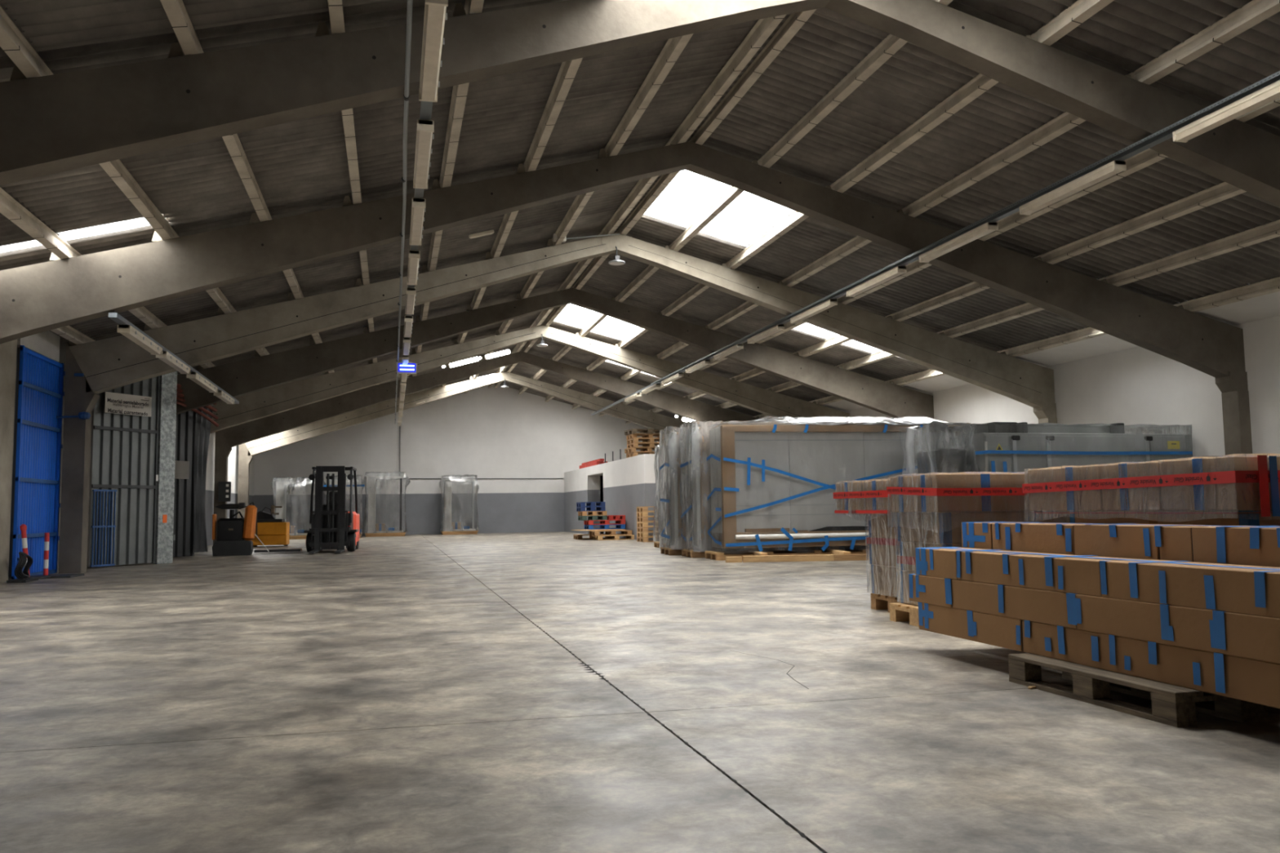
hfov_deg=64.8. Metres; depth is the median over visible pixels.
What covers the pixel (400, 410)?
lamp
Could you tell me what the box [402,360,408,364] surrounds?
diffuser
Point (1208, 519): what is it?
carton
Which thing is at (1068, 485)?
print
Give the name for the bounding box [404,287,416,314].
lamp
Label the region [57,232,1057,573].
roof beam
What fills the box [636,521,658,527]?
pallet
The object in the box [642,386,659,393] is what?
diffuser
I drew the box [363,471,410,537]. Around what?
pallet
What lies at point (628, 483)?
wall
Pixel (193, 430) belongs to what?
door leaf
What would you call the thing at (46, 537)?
bollard
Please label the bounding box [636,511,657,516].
pallet
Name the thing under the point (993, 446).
crate
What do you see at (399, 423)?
lamp
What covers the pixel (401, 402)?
lamp
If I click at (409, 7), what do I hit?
conduit
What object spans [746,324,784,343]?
lamp
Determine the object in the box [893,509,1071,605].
wrap
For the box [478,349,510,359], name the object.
skylight
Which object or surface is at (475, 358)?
skylight
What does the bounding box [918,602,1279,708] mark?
carton
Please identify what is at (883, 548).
carton
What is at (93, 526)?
gate
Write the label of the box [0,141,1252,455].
roof beam
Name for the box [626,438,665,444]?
pallet
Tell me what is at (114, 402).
sign
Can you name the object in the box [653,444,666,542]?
crate
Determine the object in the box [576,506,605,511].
pallet
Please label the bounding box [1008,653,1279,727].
pallet
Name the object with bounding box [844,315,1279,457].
wall
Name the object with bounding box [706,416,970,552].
crate
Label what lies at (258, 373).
roof beam
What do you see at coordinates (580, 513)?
pallet
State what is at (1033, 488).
print
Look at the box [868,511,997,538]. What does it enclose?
carton
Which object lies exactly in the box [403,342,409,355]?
diffuser
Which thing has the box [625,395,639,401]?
diffuser
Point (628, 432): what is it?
pallet
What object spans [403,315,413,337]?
lamp
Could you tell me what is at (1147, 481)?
print
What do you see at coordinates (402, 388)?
diffuser
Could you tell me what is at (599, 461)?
beams
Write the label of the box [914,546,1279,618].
carton
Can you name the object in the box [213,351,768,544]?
roof beam
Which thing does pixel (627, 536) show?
pallet
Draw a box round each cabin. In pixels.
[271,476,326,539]
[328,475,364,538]
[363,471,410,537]
[439,474,479,534]
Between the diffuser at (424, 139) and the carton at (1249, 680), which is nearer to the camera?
the carton at (1249, 680)
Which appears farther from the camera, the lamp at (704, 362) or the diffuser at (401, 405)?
the diffuser at (401, 405)
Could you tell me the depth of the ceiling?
13.37 m
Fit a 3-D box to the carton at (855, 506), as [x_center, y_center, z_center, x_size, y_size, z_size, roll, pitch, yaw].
[2.559,0.665,9.587,1.253,0.274,0.540,0,-5,-14]
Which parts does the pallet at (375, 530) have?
panel, head rail, frame, post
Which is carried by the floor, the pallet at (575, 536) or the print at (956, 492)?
the pallet at (575, 536)
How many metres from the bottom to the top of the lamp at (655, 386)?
0.110 m
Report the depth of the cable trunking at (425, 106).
9.41 m
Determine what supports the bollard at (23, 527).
on the floor
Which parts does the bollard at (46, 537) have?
plate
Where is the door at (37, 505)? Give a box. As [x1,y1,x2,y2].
[11,345,65,579]
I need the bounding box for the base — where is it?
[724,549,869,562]
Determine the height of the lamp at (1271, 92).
0.110 m
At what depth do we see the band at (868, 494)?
9.10 m
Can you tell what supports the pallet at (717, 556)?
on the floor
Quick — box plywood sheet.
[571,528,625,530]
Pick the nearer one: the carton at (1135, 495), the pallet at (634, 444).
the carton at (1135, 495)
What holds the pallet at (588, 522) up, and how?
on the pallet at (618, 526)
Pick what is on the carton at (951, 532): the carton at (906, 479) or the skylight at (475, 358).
the carton at (906, 479)
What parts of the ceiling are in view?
soffit panel, soffit panel, soffit panel, soffit panel, soffit panel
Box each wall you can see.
[0,330,254,582]
[253,383,657,535]
[564,453,658,540]
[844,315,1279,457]
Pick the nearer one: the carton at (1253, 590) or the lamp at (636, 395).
the carton at (1253, 590)
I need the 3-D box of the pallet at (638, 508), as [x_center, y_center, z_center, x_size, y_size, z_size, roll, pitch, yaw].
[0.575,2.409,29.489,1.200,0.144,0.800,0,-5,-14]
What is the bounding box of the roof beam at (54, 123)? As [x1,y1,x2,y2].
[0,0,1279,205]
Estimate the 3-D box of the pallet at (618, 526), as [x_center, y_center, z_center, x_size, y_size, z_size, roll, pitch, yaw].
[-1.149,3.253,32.713,1.200,0.144,0.800,0,-5,-14]
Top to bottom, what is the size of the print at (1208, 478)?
0.038 m
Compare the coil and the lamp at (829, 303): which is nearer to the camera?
the coil
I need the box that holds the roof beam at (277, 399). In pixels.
[191,324,849,433]
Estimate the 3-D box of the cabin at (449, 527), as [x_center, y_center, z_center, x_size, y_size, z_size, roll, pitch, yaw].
[-7.531,3.257,42.086,1.715,2.471,1.508,0,-5,-14]
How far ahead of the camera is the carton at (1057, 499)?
6.47 m
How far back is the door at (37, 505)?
16.12 m
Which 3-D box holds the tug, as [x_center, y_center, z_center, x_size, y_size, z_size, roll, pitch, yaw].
[-10.797,2.905,29.492,0.960,1.197,0.900,0,-5,-14]
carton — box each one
[835,481,862,510]
[862,480,891,511]
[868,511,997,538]
[868,543,900,566]
[871,564,901,597]
[889,475,914,511]
[897,511,1065,543]
[899,541,962,571]
[899,570,917,605]
[907,573,1279,663]
[912,473,1029,511]
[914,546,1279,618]
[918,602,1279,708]
[960,521,1279,567]
[1027,465,1102,511]
[1069,509,1279,525]
[1100,461,1162,510]
[1160,456,1279,510]
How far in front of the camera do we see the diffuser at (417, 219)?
12.58 m
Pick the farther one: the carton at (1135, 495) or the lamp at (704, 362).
the lamp at (704, 362)
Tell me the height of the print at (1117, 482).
0.038 m
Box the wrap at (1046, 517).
[1024,453,1279,521]
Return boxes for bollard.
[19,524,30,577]
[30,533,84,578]
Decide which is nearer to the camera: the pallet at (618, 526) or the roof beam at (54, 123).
the roof beam at (54, 123)
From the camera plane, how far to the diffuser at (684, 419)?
35.16 m
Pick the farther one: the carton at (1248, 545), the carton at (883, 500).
the carton at (883, 500)
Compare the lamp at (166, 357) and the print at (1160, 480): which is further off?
the lamp at (166, 357)
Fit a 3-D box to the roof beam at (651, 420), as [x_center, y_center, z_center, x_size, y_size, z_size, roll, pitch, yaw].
[-5.153,1.030,38.903,19.340,6.330,0.340,0,-5,-14]
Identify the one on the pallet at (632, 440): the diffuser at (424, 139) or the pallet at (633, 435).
the pallet at (633, 435)
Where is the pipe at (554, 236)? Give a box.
[552,233,619,242]
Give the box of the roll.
[176,373,219,426]
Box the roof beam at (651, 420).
[237,371,697,518]
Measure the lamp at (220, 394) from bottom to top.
0.110 m
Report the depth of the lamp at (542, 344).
29.14 m
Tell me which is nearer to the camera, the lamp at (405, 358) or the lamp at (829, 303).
the lamp at (829, 303)
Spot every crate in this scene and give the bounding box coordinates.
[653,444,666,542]
[659,425,724,549]
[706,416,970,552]
[899,420,1192,511]
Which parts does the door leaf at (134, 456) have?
rail, rail, galvanised post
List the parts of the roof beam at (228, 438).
peak plate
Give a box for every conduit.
[394,0,413,423]
[399,426,563,479]
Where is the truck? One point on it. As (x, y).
(234, 535)
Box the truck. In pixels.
[212,502,302,555]
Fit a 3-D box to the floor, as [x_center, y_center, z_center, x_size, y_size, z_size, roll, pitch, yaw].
[-1.475,2.639,18.529,24.000,0.301,53.000,0,-5,-14]
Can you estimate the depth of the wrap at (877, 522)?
9.11 m
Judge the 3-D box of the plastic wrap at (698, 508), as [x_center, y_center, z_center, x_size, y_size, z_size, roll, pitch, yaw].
[3.429,1.190,20.383,5.210,2.576,1.223,0,-5,-10]
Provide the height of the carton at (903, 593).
0.266 m
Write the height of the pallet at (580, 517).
0.144 m
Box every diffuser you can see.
[120,329,160,354]
[188,376,217,392]
[216,394,233,404]
[399,403,403,408]
[400,385,405,391]
[400,395,404,400]
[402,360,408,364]
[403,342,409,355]
[404,321,412,337]
[405,294,414,314]
[407,257,418,284]
[410,207,424,244]
[414,131,431,187]
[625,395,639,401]
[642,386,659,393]
[681,417,693,422]
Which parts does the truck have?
stay rod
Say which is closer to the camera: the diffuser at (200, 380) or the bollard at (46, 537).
the bollard at (46, 537)
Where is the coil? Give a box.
[6,551,51,583]
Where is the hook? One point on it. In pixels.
(75, 374)
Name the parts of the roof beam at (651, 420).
peak plate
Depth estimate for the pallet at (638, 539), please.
29.06 m
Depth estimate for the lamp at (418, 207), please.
12.41 m
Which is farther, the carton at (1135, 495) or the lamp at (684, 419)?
the lamp at (684, 419)
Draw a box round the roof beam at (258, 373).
[176,288,933,421]
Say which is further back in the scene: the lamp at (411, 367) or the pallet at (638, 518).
the pallet at (638, 518)
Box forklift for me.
[303,466,359,553]
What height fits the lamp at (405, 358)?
0.110 m
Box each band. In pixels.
[833,489,905,546]
[886,486,1027,564]
[1022,454,1279,516]
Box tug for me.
[251,505,289,546]
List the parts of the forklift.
tilt plate, mast rail, backrest, seat, mast rail, tilt plate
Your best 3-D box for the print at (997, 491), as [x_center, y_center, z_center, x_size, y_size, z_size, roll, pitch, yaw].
[2.753,0.506,7.824,0.206,0.027,0.001,0,-5,-14]
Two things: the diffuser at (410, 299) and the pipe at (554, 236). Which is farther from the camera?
the pipe at (554, 236)
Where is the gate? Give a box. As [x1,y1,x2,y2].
[89,489,116,567]
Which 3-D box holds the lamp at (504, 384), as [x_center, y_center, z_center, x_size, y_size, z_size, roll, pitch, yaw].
[-5.209,-1.695,38.873,0.330,0.384,0.330,0,-5,-14]
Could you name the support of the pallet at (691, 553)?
on the floor
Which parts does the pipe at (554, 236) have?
casing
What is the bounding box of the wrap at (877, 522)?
[864,511,921,597]
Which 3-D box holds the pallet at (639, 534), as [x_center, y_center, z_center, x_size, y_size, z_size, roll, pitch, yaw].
[0.585,3.136,29.429,1.200,0.144,0.800,0,-5,-14]
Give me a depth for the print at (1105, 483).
6.09 m
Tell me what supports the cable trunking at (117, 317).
hanging from the roof beam at (108, 364)
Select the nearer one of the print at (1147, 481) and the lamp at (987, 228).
the print at (1147, 481)
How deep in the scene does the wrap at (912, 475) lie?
8.10 m
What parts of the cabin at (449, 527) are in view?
panel, frame, head rail, post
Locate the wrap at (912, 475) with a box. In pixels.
[887,471,1080,533]
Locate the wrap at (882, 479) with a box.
[835,478,889,520]
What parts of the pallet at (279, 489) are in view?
panel, head rail, frame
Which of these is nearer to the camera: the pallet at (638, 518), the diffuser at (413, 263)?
the diffuser at (413, 263)
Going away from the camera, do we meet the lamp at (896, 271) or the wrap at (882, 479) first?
the wrap at (882, 479)
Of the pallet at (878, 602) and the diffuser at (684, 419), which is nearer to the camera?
the pallet at (878, 602)
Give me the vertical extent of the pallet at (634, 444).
0.144 m
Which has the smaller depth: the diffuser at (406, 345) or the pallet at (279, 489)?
the diffuser at (406, 345)
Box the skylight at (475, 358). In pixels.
[441,356,479,368]
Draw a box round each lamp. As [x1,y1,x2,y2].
[116,324,162,355]
[155,351,191,373]
[186,371,217,392]
[213,390,234,404]
[396,361,417,373]
[397,419,402,426]
[398,407,403,415]
[398,415,402,421]
[399,391,404,400]
[399,400,404,408]
[400,373,407,382]
[400,381,406,392]
[401,355,408,364]
[402,337,410,355]
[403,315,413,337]
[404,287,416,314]
[406,249,420,284]
[409,197,426,245]
[413,119,434,188]
[418,0,448,102]
[468,229,493,238]
[500,378,509,387]
[536,333,547,346]
[608,246,625,265]
[624,392,641,401]
[641,383,660,393]
[662,372,684,384]
[675,415,693,422]
[685,360,711,373]
[713,343,743,359]
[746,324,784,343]
[790,298,837,323]
[846,266,906,297]
[919,222,998,262]
[1019,160,1126,214]
[1172,80,1279,142]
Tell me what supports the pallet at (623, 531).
on the pallet at (627, 536)
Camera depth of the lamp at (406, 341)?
21.82 m
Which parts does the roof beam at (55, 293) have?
peak plate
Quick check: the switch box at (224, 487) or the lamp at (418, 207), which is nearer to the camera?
the lamp at (418, 207)
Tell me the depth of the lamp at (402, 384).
28.85 m
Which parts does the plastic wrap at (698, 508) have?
panel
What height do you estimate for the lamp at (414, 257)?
0.110 m
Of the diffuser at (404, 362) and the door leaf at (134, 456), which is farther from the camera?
the diffuser at (404, 362)
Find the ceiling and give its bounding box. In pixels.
[0,0,1279,423]
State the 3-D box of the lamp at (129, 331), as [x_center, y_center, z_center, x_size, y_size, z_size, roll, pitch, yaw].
[-7.068,-1.220,14.304,0.165,0.110,1.950,0,-5,-14]
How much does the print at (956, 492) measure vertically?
0.027 m
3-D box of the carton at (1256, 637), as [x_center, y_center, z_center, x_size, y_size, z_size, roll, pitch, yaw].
[2.452,0.893,4.647,0.311,0.176,4.369,0,-5,-14]
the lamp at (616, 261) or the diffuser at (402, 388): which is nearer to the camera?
the lamp at (616, 261)
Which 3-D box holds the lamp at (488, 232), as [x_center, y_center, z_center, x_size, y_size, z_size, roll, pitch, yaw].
[-2.253,-2.730,14.315,0.355,0.139,0.080,0,-5,-14]
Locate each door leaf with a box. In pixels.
[88,371,177,567]
[173,406,213,557]
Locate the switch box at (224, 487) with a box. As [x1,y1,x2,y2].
[217,481,231,502]
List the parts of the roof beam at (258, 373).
peak plate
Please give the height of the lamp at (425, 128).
0.110 m
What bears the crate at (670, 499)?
on the pallet at (672, 551)
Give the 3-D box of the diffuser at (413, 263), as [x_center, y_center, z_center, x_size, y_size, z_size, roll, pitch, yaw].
[-3.379,-2.324,15.016,0.134,0.050,1.690,0,-5,-14]
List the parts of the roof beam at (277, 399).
peak plate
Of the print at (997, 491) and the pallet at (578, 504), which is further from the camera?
the pallet at (578, 504)
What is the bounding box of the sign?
[104,391,151,417]
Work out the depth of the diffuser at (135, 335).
14.19 m
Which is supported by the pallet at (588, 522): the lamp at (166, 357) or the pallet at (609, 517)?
the pallet at (609, 517)
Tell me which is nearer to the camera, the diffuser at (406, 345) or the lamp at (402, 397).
the diffuser at (406, 345)
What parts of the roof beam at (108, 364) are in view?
peak plate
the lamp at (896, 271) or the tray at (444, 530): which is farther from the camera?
the tray at (444, 530)
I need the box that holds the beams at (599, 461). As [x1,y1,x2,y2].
[579,458,607,468]
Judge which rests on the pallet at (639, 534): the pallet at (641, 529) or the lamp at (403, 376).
the pallet at (641, 529)
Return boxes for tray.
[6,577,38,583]
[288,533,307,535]
[367,529,403,533]
[443,528,475,531]
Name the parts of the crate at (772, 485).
panel, panel, panel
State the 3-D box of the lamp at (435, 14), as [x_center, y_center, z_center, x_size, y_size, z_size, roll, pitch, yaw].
[-1.633,-2.956,7.936,0.165,0.110,1.750,0,-5,-14]
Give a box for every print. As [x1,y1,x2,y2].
[943,490,967,493]
[982,489,1006,493]
[1023,486,1042,490]
[1055,484,1076,488]
[1090,482,1114,486]
[1116,479,1124,485]
[1129,480,1155,484]
[1159,476,1168,484]
[1173,476,1203,482]
[1206,474,1216,481]
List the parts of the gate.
rail, rail, rail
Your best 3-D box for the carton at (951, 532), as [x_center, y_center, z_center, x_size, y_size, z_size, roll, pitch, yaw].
[2.768,0.815,8.216,1.083,0.236,0.726,0,-5,-14]
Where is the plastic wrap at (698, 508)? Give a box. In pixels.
[679,419,902,551]
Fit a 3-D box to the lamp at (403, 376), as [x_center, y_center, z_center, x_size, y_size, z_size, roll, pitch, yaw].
[-6.278,-1.349,26.827,0.165,0.110,1.750,0,-5,-14]
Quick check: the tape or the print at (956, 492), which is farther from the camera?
the tape
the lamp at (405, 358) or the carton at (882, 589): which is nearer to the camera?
the carton at (882, 589)
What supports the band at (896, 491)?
attached to the wrap at (912, 475)
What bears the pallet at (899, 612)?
on the floor
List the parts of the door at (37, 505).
rail, rail, rail, rail, rail, rail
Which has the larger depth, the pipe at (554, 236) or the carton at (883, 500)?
the pipe at (554, 236)
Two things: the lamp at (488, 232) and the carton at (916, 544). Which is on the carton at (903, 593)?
the carton at (916, 544)
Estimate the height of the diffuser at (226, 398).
0.050 m
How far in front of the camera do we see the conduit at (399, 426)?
43.29 m
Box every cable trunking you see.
[108,311,239,404]
[405,101,432,337]
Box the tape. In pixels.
[323,484,364,486]
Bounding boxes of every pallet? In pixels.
[573,533,609,539]
[576,502,605,506]
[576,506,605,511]
[577,511,607,515]
[577,515,607,520]
[583,520,625,524]
[584,524,625,529]
[589,529,631,535]
[593,534,634,540]
[607,515,625,519]
[624,428,666,435]
[624,447,665,453]
[626,433,666,439]
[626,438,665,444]
[626,442,665,448]
[626,452,657,457]
[636,506,656,511]
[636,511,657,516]
[636,516,657,521]
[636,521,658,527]
[636,526,658,532]
[636,531,658,537]
[636,536,666,542]
[653,541,691,547]
[660,546,857,555]
[681,546,868,557]
[705,547,869,560]
[870,593,900,612]
[889,602,919,626]
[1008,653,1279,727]
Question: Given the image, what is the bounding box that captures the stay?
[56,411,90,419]
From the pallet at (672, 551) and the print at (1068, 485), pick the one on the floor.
the pallet at (672, 551)
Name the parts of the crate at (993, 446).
door panel, rail, door panel, rail, door panel, rail, door panel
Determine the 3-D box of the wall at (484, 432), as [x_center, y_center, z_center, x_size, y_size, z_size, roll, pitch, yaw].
[-6.728,1.327,43.760,20.200,6.570,0.200,0,-5,-14]
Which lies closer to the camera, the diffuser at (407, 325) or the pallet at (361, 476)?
the diffuser at (407, 325)
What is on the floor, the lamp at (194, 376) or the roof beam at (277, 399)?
the roof beam at (277, 399)
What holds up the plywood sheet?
on the pallet at (623, 531)
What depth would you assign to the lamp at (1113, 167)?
11.97 m
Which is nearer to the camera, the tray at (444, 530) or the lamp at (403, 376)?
the lamp at (403, 376)
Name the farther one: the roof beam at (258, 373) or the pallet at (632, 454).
the pallet at (632, 454)
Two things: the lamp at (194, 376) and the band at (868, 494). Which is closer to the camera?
the band at (868, 494)
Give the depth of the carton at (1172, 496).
5.30 m
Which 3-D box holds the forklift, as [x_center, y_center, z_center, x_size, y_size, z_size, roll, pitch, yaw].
[-7.549,2.035,24.758,1.220,2.080,3.150,0,-5,-11]
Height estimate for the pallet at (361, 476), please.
2.363 m
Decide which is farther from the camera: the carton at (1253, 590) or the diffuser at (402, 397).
the diffuser at (402, 397)
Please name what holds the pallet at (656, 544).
on the floor
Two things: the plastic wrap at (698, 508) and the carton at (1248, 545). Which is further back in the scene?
the plastic wrap at (698, 508)
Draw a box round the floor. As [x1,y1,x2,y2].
[0,531,1279,852]
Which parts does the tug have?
seat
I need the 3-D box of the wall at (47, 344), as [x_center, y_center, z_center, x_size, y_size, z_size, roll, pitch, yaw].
[-10.165,0.377,17.081,0.600,4.200,49.960,0,-5,-14]
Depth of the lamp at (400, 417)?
38.41 m
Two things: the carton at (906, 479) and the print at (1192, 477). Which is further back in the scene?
the carton at (906, 479)
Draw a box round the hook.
[74,373,84,376]
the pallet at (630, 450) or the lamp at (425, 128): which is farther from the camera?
the pallet at (630, 450)
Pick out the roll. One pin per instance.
(179, 385)
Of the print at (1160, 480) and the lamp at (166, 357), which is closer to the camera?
the print at (1160, 480)
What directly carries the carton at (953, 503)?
on the carton at (951, 532)

